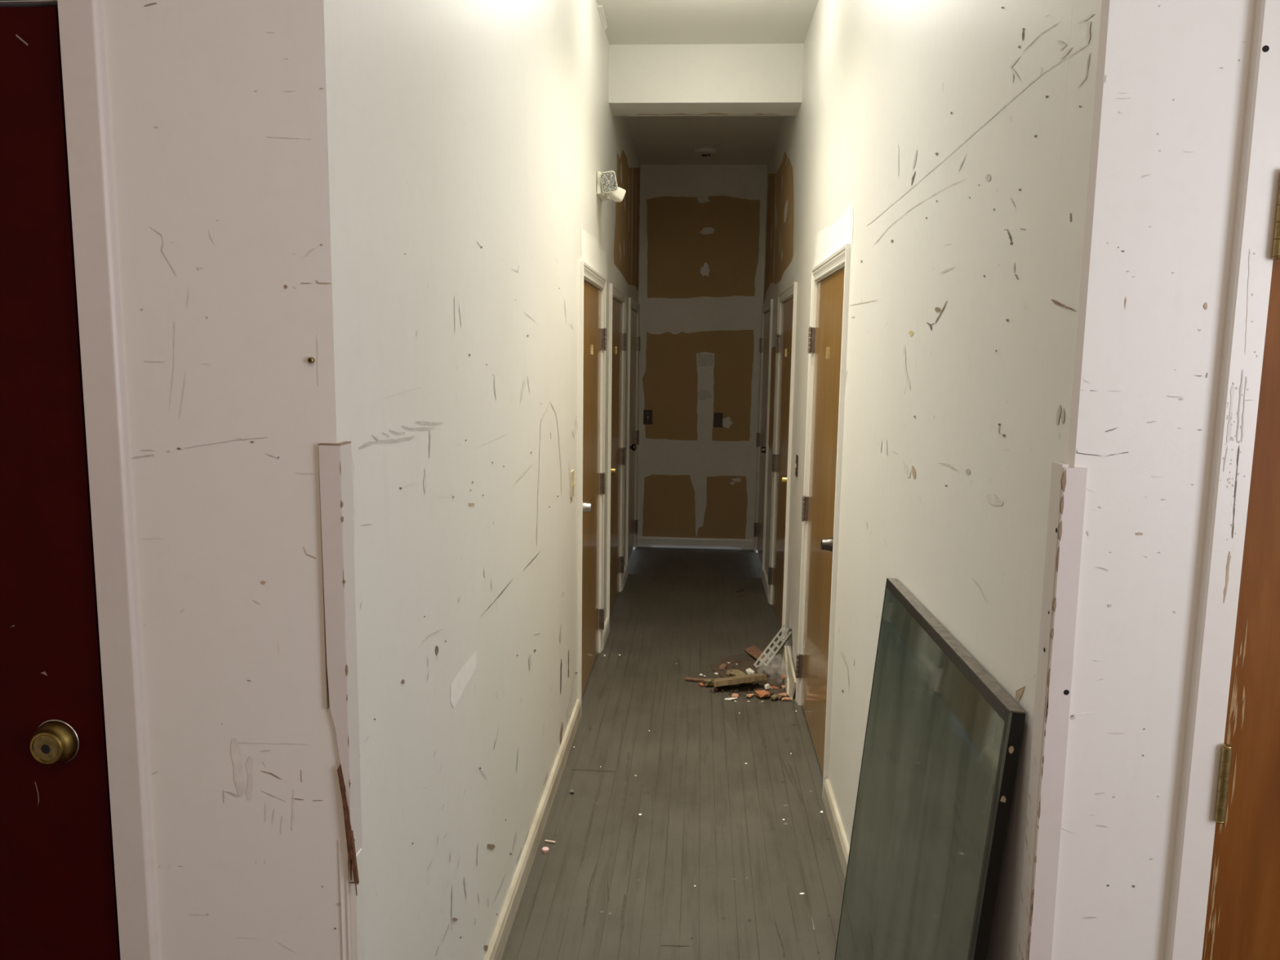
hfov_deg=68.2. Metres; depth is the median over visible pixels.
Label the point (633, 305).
door frame
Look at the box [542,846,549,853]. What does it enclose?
stub
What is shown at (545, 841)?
chip
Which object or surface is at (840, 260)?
door frame
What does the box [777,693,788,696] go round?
fragment
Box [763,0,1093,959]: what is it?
wall
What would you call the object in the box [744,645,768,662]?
wood strip
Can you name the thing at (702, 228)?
wall
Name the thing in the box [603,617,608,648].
baseboard
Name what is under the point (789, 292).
door frame
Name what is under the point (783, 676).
fragment
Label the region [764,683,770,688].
chunk
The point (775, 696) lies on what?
fragment
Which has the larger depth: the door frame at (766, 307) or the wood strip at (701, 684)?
the door frame at (766, 307)
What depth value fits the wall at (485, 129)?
2.28 m
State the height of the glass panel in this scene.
1.147 m
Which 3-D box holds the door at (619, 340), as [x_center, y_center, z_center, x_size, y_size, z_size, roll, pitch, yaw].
[-0.160,-0.151,6.189,0.076,2.016,0.903,1,8,4]
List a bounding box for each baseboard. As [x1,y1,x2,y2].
[484,698,581,959]
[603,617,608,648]
[622,564,627,589]
[637,536,754,550]
[761,568,768,600]
[822,777,849,879]
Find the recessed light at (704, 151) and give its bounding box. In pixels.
[694,147,716,155]
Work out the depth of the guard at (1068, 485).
1.41 m
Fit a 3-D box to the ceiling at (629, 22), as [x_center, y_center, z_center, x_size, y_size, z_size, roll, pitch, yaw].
[0.132,-1.935,1.433,4.800,0.100,8.170,1,8,4]
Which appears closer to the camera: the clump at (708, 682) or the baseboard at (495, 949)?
the baseboard at (495, 949)
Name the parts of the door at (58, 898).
knob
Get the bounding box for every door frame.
[0,0,159,959]
[577,260,606,702]
[606,283,626,631]
[625,297,639,565]
[754,298,773,575]
[768,281,797,639]
[795,243,850,798]
[1163,0,1279,959]
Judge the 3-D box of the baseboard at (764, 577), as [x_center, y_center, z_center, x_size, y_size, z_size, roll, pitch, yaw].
[0.918,0.758,6.866,0.020,0.088,0.649,1,8,4]
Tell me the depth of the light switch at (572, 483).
4.05 m
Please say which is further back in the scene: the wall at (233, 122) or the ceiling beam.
the ceiling beam
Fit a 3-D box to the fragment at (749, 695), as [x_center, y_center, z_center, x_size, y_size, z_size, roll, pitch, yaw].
[0.550,1.077,4.723,0.044,0.016,0.024,-4,9,-33]
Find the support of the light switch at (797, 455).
attached to the wall at (925, 137)
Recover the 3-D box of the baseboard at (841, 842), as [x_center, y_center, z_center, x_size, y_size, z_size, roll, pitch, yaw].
[0.656,1.328,2.663,0.018,0.088,1.996,1,8,3]
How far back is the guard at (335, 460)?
1.46 m
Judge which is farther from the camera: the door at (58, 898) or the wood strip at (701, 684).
the wood strip at (701, 684)
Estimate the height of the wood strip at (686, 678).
0.012 m
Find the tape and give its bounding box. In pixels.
[597,4,607,31]
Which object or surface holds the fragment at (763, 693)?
on the floor
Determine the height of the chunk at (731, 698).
0.011 m
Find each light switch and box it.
[570,469,576,497]
[643,409,652,424]
[713,413,723,427]
[793,453,798,477]
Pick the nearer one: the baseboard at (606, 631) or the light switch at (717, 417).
the baseboard at (606, 631)
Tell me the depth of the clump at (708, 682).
4.86 m
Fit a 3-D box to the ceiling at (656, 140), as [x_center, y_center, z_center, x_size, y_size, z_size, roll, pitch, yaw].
[0.477,-2.534,6.790,1.400,0.100,2.630,1,8,4]
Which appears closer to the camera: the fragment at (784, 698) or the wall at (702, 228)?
the fragment at (784, 698)
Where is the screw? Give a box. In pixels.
[306,357,315,363]
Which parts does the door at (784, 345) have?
knob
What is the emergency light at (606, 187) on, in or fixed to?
attached to the wall at (485, 129)
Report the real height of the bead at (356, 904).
0.931 m
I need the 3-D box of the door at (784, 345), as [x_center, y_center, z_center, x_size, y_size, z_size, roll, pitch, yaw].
[0.889,-0.097,5.893,0.076,2.016,0.928,1,8,4]
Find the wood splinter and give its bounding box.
[337,764,359,896]
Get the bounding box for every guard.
[318,440,362,860]
[1016,461,1087,959]
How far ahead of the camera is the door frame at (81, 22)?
1.43 m
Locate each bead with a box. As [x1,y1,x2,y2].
[338,839,364,959]
[753,624,791,667]
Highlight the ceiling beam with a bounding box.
[608,43,804,115]
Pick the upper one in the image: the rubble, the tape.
the tape
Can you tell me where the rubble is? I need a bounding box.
[710,657,786,697]
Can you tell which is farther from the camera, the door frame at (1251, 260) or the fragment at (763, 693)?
the fragment at (763, 693)
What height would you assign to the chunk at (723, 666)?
0.031 m
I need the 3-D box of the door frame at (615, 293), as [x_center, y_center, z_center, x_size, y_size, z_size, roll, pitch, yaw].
[-0.207,-0.180,6.183,0.134,2.102,1.030,1,8,4]
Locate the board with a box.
[781,645,795,699]
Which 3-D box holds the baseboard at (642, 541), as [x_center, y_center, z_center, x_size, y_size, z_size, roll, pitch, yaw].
[0.488,0.554,8.307,1.024,0.092,0.016,1,8,4]
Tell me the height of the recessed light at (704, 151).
0.032 m
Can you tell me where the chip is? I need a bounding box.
[544,840,555,843]
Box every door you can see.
[0,6,120,959]
[581,280,606,699]
[609,297,626,616]
[627,309,639,563]
[753,311,770,567]
[768,297,793,639]
[795,267,844,775]
[1201,178,1279,959]
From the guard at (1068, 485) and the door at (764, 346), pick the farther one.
the door at (764, 346)
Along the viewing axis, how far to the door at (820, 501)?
4.03 m
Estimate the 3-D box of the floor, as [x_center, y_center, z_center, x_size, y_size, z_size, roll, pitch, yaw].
[0.169,1.351,3.206,4.800,0.121,10.800,1,8,4]
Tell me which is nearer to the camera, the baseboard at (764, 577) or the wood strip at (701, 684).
the wood strip at (701, 684)
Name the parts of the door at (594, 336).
knob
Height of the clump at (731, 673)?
0.053 m
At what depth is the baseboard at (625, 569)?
7.06 m
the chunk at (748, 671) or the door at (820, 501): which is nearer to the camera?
the door at (820, 501)
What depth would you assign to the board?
4.90 m
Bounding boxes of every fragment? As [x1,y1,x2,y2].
[731,693,738,697]
[746,693,754,697]
[755,689,769,697]
[770,693,777,699]
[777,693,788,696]
[780,674,785,679]
[781,697,792,700]
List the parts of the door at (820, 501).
knob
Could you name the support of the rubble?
on the floor
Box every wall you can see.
[0,0,1255,959]
[351,0,639,959]
[636,164,767,546]
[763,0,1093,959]
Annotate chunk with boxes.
[719,663,727,669]
[724,697,737,700]
[734,663,742,669]
[745,667,754,674]
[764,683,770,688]
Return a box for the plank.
[713,673,767,687]
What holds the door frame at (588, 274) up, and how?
attached to the wall at (485, 129)
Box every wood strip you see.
[684,677,704,681]
[698,682,705,686]
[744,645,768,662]
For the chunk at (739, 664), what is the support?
on the rubble
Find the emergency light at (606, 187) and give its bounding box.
[595,170,626,201]
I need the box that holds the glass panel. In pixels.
[834,577,1026,959]
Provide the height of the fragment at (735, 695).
0.023 m
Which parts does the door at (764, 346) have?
knob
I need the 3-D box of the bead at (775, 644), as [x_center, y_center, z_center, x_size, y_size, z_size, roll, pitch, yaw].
[0.729,0.926,5.149,0.036,0.231,0.324,8,10,42]
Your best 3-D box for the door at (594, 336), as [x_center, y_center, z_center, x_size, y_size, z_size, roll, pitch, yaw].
[-0.245,0.034,4.822,0.082,2.016,0.888,1,8,4]
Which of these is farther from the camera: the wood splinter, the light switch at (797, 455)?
the light switch at (797, 455)
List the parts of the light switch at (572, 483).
plate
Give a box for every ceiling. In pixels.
[595,0,818,44]
[624,115,785,164]
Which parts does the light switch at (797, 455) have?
plate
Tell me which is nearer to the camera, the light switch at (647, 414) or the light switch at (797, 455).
the light switch at (797, 455)
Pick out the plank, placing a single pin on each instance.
(733, 680)
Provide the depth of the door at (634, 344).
7.75 m
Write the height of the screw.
0.009 m
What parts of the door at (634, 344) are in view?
knob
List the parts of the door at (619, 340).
knob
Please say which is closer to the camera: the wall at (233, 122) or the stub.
the wall at (233, 122)
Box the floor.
[501,546,844,959]
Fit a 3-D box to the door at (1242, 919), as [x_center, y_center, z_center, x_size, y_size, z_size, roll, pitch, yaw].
[1.280,0.438,1.371,0.868,2.193,0.055,1,8,4]
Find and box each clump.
[702,678,714,686]
[726,669,746,676]

